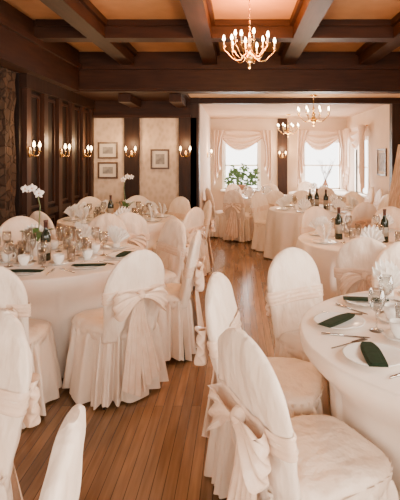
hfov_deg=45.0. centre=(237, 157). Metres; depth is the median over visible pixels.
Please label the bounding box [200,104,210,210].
wall
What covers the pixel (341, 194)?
tablecloth
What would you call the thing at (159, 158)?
print
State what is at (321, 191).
banquet chair
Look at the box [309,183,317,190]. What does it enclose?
napkin
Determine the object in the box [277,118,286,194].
trim
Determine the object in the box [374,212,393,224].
napkin
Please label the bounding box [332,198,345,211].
napkin
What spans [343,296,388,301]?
folded napkin
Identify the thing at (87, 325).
seat cushion
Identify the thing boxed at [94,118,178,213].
wall
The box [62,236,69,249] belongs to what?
water glass
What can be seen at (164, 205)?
napkin
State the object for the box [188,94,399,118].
ceiling
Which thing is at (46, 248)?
water glass
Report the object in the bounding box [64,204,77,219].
napkin
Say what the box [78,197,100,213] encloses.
banquet chair
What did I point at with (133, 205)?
napkin
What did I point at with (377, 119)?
wall
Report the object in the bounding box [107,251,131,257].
dinner plate
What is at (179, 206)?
banquet chair
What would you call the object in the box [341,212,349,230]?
napkin
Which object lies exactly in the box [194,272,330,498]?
banquet chair
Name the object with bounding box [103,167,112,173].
print
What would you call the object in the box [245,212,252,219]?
seat cushion
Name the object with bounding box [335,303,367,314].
table knife
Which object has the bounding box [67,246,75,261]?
water glass
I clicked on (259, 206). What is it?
banquet chair
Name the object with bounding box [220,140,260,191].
window
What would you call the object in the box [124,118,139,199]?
trim
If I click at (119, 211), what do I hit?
napkin
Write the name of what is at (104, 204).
napkin
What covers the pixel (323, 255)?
tablecloth
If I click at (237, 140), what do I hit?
curtain
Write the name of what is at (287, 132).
chandelier
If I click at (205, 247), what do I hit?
banquet chair
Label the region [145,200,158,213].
napkin
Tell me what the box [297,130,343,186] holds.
curtain
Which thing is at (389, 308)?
coffee cup
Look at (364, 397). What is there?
tablecloth
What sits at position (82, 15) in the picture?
ceiling beam
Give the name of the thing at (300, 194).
banquet chair
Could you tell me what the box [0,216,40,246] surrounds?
banquet chair
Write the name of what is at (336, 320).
folded napkin
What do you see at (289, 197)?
napkin
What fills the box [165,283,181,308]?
seat cushion
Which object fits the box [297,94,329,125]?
chandelier
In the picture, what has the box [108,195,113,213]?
wine bottle
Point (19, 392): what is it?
banquet chair
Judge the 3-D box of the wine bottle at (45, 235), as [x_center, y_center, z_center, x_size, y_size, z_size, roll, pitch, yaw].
[-1.490,0.637,3.720,0.076,0.312,0.076,0,0,9]
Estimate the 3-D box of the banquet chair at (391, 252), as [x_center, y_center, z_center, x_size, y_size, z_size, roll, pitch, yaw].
[1.144,1.068,3.100,0.606,0.967,0.664,0,0,6]
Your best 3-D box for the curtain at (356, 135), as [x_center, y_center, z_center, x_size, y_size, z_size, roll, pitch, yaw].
[2.648,0.023,10.850,0.167,1.450,1.620,0,0,0]
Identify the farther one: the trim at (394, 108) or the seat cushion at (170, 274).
the trim at (394, 108)
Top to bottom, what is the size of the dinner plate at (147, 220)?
0.018 m
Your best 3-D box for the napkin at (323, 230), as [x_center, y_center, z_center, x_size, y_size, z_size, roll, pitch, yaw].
[0.806,0.683,4.483,0.120,0.204,0.219,0,0,-11]
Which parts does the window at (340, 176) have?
sill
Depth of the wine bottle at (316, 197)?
7.53 m
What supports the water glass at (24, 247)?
on the tablecloth at (56, 297)
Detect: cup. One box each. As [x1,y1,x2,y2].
[1,251,15,261]
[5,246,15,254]
[18,254,32,264]
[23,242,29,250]
[51,240,58,248]
[52,253,64,263]
[73,240,85,248]
[82,249,92,258]
[87,243,99,252]
[383,303,399,319]
[389,318,399,338]
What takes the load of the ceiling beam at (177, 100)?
attached to the wall at (161, 186)
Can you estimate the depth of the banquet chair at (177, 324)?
3.67 m
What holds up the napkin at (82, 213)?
on the dinner plate
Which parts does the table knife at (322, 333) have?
handle, blade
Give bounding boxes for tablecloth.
[0,241,144,377]
[56,212,175,250]
[241,194,289,212]
[263,204,351,258]
[289,191,346,197]
[296,228,399,300]
[299,289,399,499]
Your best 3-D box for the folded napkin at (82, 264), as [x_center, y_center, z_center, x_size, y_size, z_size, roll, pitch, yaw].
[-1.079,0.772,3.478,0.244,0.005,0.080,0,0,-2]
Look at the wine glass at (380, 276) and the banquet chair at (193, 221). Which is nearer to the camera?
the wine glass at (380, 276)
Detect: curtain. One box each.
[214,130,271,184]
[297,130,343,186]
[344,124,367,192]
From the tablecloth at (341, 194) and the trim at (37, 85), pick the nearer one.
the trim at (37, 85)
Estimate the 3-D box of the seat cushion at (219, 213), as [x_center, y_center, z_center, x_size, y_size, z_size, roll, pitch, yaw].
[-0.312,1.103,9.584,0.456,0.108,0.462,0,0,-19]
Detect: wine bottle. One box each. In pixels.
[40,220,50,260]
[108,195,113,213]
[308,189,312,207]
[314,188,318,205]
[323,189,327,209]
[335,207,342,239]
[380,209,388,242]
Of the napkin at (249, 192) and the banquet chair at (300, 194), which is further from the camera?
the napkin at (249, 192)
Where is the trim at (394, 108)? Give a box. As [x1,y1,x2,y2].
[389,103,399,192]
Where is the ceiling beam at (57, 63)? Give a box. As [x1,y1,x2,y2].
[0,0,81,90]
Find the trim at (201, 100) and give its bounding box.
[191,98,399,103]
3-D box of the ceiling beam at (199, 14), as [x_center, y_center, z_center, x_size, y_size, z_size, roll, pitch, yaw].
[-0.400,-1.450,2.470,0.280,0.200,8.940,0,0,0]
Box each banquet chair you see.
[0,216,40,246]
[0,266,62,428]
[0,308,40,499]
[30,211,57,239]
[39,404,85,499]
[62,249,168,409]
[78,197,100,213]
[85,213,127,242]
[118,212,149,249]
[123,195,147,211]
[152,207,205,285]
[156,218,189,283]
[157,230,206,360]
[167,196,190,221]
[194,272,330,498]
[199,200,214,272]
[203,188,225,237]
[206,328,398,499]
[223,190,253,242]
[225,184,241,193]
[249,192,268,250]
[260,183,278,192]
[265,190,283,207]
[265,247,330,412]
[290,190,313,204]
[297,181,311,190]
[299,206,334,234]
[314,187,334,203]
[333,237,385,296]
[342,191,363,205]
[348,202,376,227]
[365,187,374,203]
[370,241,399,289]
[371,206,399,229]
[373,189,383,208]
[377,194,388,210]
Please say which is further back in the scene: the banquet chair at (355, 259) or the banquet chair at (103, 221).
the banquet chair at (103, 221)
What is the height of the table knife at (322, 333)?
0.011 m
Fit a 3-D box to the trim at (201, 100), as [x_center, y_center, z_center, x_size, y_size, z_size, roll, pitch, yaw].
[1.100,-0.970,8.155,3.800,0.100,0.130,0,0,0]
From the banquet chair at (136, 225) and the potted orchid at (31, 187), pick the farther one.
the banquet chair at (136, 225)
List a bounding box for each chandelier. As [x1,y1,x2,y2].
[222,0,276,68]
[277,114,298,136]
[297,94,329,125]
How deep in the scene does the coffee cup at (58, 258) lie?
3.55 m
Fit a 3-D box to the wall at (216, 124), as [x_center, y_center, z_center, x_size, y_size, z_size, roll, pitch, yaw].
[1.090,0.265,12.475,3.820,2.570,0.150,0,0,0]
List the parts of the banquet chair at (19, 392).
sash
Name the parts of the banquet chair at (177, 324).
sash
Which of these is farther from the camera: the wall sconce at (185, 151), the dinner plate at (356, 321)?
the wall sconce at (185, 151)
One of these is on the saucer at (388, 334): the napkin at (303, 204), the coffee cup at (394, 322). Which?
the coffee cup at (394, 322)
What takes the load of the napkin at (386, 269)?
on the tablecloth at (364, 397)
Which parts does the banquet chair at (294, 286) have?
sash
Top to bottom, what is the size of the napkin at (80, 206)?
0.204 m
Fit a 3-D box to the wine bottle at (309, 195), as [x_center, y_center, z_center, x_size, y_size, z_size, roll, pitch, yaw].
[1.110,0.637,7.400,0.076,0.312,0.076,0,0,37]
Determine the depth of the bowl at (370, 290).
2.20 m
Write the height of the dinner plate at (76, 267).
0.018 m
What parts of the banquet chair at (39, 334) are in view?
sash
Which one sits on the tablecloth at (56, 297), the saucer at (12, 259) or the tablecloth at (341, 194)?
the saucer at (12, 259)
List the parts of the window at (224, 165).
sill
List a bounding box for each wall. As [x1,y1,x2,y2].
[14,73,87,221]
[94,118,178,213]
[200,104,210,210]
[211,119,345,210]
[346,104,388,201]
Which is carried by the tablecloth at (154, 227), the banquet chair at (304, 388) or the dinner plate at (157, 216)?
the dinner plate at (157, 216)
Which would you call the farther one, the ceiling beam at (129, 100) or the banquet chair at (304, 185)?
the banquet chair at (304, 185)
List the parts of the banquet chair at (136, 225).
sash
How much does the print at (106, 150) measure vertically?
0.114 m
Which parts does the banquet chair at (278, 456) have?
sash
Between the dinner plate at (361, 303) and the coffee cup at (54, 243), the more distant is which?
the coffee cup at (54, 243)
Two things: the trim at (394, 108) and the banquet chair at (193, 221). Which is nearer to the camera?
the banquet chair at (193, 221)
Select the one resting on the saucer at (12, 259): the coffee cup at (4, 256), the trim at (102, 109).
the coffee cup at (4, 256)
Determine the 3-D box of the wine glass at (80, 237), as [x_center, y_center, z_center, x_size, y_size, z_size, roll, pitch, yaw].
[-1.168,0.698,3.638,0.075,0.190,0.076,0,0,43]
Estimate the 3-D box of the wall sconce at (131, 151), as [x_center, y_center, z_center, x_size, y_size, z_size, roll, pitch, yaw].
[-1.800,-0.101,8.076,0.194,0.191,0.107,0,0,0]
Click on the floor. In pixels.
(153, 446)
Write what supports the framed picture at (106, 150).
attached to the wall at (161, 186)
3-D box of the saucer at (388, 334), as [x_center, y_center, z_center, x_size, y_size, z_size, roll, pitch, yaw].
[0.710,0.786,2.112,0.144,0.014,0.144,0,0,-28]
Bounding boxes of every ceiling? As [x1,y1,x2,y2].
[4,0,399,51]
[80,94,190,100]
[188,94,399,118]
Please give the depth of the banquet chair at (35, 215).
5.23 m
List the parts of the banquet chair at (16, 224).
sash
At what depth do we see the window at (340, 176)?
12.44 m
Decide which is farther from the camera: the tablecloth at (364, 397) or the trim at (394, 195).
the trim at (394, 195)
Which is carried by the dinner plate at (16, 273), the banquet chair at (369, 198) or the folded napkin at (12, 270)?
the folded napkin at (12, 270)
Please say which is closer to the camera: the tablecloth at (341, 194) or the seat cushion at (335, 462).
the seat cushion at (335, 462)
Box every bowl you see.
[368,287,384,311]
[378,274,393,295]
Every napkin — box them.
[10,269,43,271]
[23,223,43,239]
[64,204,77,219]
[71,263,106,265]
[74,222,94,239]
[75,206,88,222]
[77,202,85,209]
[95,200,107,213]
[107,225,129,246]
[114,206,129,215]
[115,251,131,256]
[123,199,136,208]
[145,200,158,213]
[148,205,158,220]
[158,202,166,216]
[243,188,253,197]
[276,196,287,208]
[283,194,292,205]
[297,198,310,211]
[308,215,328,234]
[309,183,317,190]
[315,220,331,242]
[318,313,354,327]
[330,193,341,200]
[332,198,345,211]
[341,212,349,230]
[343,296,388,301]
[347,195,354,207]
[350,197,358,209]
[360,225,384,241]
[360,341,388,366]
[371,258,399,296]
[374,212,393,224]
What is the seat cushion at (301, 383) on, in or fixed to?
on the banquet chair at (304, 388)
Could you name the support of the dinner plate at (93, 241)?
on the tablecloth at (56, 297)
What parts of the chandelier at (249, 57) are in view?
chain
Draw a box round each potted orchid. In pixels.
[20,184,53,255]
[116,174,133,209]
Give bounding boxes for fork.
[331,338,367,348]
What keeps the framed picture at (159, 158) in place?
attached to the wall at (161, 186)
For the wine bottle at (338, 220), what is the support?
on the tablecloth at (323, 255)
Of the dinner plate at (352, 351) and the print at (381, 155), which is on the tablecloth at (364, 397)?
the dinner plate at (352, 351)
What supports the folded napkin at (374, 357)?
on the dinner plate at (352, 351)
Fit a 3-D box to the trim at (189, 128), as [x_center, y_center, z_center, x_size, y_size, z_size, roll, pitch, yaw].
[-0.830,0.265,8.230,0.340,2.570,0.260,0,0,0]
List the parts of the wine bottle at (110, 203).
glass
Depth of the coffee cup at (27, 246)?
4.03 m
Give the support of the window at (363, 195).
in the wall at (377, 119)
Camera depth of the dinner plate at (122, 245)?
4.26 m
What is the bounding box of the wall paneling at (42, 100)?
[22,88,93,227]
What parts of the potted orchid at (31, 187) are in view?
pot, stem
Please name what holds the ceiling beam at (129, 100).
attached to the wall at (161, 186)
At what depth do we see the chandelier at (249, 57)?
4.58 m
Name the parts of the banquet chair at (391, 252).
sash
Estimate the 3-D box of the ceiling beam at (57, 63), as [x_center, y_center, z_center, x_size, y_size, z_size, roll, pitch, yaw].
[-2.380,-1.260,2.470,0.240,0.579,8.940,0,0,0]
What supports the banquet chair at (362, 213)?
on the floor
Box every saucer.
[0,258,15,262]
[13,261,33,266]
[48,261,68,265]
[78,255,96,259]
[377,313,389,322]
[382,330,399,341]
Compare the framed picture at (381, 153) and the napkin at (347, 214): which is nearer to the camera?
the napkin at (347, 214)
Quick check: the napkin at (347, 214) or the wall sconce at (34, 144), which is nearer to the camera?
the napkin at (347, 214)
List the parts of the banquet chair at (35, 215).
sash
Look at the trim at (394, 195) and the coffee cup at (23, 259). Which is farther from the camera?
the trim at (394, 195)
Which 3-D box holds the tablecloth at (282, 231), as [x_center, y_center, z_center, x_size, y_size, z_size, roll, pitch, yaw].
[1.198,1.165,7.483,1.589,0.744,1.533,0,0,0]
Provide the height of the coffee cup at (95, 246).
0.068 m
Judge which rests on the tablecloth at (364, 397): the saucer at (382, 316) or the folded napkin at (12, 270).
the saucer at (382, 316)
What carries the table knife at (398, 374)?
on the tablecloth at (364, 397)
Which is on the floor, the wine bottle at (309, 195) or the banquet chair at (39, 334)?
the banquet chair at (39, 334)
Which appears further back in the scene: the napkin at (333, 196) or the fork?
the napkin at (333, 196)
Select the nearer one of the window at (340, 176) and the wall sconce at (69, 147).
the wall sconce at (69, 147)
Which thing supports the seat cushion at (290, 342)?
on the banquet chair at (294, 286)
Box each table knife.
[321,332,369,337]
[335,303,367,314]
[389,373,399,378]
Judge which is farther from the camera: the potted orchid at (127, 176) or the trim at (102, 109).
the trim at (102, 109)
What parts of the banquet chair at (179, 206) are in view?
sash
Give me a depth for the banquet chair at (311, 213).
5.74 m
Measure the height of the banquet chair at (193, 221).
0.967 m
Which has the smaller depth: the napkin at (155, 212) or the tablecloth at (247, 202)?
the napkin at (155, 212)
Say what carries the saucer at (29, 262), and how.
on the tablecloth at (56, 297)
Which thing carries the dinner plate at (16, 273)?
on the tablecloth at (56, 297)
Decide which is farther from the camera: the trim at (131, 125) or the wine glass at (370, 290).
the trim at (131, 125)
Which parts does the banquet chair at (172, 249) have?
sash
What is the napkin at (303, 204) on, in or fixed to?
on the dinner plate
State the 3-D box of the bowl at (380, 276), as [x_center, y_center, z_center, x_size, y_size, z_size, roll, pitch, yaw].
[0.759,0.655,2.461,0.076,0.105,0.075,0,0,-36]
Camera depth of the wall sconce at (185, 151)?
8.06 m
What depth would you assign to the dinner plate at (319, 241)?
4.51 m
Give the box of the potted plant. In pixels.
[224,163,259,189]
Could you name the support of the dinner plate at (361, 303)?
on the tablecloth at (364, 397)
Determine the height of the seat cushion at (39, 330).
0.110 m
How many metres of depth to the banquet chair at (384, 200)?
7.77 m
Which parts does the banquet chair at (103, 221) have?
sash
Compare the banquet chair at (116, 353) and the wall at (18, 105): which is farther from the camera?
the wall at (18, 105)
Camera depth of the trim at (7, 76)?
5.27 m
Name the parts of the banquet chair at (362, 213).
sash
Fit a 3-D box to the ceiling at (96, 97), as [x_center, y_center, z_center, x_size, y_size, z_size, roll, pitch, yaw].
[-2.050,-1.060,7.725,2.500,0.180,0.950,0,0,0]
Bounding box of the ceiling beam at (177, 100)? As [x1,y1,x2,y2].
[169,94,186,106]
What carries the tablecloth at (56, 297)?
on the round table
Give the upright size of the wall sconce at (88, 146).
0.191 m
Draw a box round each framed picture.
[98,142,117,158]
[98,162,117,178]
[150,149,169,168]
[377,148,386,175]
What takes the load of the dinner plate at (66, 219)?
on the tablecloth at (154, 227)
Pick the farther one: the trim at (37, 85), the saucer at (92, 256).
the trim at (37, 85)
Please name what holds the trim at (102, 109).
attached to the wall at (161, 186)
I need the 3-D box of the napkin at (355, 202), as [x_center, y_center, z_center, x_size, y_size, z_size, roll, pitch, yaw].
[1.751,0.683,7.229,0.120,0.204,0.219,0,0,27]
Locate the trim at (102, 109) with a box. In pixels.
[93,101,190,117]
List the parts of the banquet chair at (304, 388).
sash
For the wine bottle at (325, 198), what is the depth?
7.35 m
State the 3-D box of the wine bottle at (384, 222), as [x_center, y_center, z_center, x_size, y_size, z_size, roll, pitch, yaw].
[1.380,0.637,4.520,0.076,0.312,0.076,0,0,44]
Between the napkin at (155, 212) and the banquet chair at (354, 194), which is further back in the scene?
the banquet chair at (354, 194)
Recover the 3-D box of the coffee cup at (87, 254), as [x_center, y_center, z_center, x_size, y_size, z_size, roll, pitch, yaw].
[-1.182,0.752,3.773,0.085,0.068,0.098,0,0,-3]
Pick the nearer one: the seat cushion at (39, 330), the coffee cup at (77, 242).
the seat cushion at (39, 330)
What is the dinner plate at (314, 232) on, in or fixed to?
on the tablecloth at (323, 255)
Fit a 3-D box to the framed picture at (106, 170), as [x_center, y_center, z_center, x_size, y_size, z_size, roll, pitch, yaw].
[-2.220,0.210,8.185,0.340,0.280,0.030,0,0,0]
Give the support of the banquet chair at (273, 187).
on the floor
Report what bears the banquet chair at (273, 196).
on the floor
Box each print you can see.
[103,147,112,153]
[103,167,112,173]
[155,154,164,163]
[379,153,384,171]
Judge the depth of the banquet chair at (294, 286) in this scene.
3.00 m
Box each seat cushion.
[28,318,49,350]
[72,307,102,340]
[164,269,176,283]
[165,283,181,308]
[215,210,224,216]
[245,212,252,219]
[256,219,265,227]
[266,357,322,415]
[280,329,310,362]
[290,415,391,499]
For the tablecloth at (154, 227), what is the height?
0.744 m
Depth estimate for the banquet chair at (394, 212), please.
5.73 m
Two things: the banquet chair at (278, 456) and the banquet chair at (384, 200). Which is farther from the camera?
the banquet chair at (384, 200)
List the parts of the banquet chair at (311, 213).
sash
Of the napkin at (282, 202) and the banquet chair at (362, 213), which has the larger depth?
the napkin at (282, 202)
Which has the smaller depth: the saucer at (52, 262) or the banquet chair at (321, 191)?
the saucer at (52, 262)
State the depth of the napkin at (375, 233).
4.12 m
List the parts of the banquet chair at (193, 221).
sash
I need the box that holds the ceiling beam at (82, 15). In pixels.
[40,0,136,64]
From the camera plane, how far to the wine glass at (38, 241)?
3.47 m
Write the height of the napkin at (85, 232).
0.204 m
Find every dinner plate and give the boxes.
[13,267,44,275]
[62,218,80,220]
[68,240,95,244]
[71,261,103,269]
[102,243,129,248]
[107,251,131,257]
[145,219,161,221]
[155,215,170,217]
[309,231,331,235]
[312,239,337,243]
[314,312,364,328]
[342,342,399,366]
[346,293,389,306]
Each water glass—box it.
[15,247,24,261]
[37,248,46,264]
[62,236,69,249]
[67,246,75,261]
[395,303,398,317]
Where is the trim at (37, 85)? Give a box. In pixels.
[20,73,93,215]
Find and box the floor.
[14,236,275,499]
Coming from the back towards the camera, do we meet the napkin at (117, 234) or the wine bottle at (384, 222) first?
the wine bottle at (384, 222)
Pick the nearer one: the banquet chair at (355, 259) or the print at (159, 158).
the banquet chair at (355, 259)
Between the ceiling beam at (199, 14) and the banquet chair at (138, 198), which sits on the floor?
the banquet chair at (138, 198)
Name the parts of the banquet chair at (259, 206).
sash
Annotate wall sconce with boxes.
[28,142,40,157]
[60,144,70,157]
[84,146,91,157]
[125,146,135,157]
[180,146,190,157]
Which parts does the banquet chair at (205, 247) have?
sash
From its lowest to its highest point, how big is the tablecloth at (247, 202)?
0.745 m
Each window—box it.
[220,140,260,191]
[301,139,346,191]
[354,136,368,197]
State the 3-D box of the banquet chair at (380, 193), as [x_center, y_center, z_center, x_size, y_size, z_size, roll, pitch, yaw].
[2.444,1.068,9.093,0.671,0.967,0.607,0,0,6]
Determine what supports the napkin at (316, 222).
on the dinner plate at (314, 232)
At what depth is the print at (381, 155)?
9.29 m
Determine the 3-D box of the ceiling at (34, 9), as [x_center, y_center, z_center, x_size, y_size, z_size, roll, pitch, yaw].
[-0.150,-1.600,2.400,6.500,0.100,9.200,0,0,0]
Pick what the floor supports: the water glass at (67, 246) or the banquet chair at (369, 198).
the banquet chair at (369, 198)
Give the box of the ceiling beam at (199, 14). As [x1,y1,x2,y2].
[180,0,219,64]
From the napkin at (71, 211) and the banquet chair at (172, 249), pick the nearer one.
the banquet chair at (172, 249)
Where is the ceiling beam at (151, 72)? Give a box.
[16,52,399,93]
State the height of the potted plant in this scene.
0.684 m
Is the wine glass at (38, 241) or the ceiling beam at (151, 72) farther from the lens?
the ceiling beam at (151, 72)
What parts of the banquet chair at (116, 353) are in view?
sash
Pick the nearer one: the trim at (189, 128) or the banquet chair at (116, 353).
the banquet chair at (116, 353)
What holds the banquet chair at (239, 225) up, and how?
on the floor
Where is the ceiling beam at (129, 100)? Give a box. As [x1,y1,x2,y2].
[118,94,140,106]
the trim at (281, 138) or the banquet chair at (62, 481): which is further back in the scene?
the trim at (281, 138)
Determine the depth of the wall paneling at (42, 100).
6.55 m
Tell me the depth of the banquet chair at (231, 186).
10.84 m
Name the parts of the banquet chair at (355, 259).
sash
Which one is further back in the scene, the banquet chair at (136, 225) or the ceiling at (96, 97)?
the ceiling at (96, 97)
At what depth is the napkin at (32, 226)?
4.30 m
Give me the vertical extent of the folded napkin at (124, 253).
0.005 m
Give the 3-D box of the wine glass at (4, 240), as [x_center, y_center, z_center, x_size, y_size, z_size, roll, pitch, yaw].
[-1.677,0.698,3.506,0.076,0.190,0.075,0,0,34]
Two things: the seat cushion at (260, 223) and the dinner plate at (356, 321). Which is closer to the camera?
the dinner plate at (356, 321)
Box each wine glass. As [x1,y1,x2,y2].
[3,240,13,266]
[37,241,47,267]
[79,237,88,261]
[368,287,384,332]
[378,274,393,312]
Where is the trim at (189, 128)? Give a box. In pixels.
[179,98,199,208]

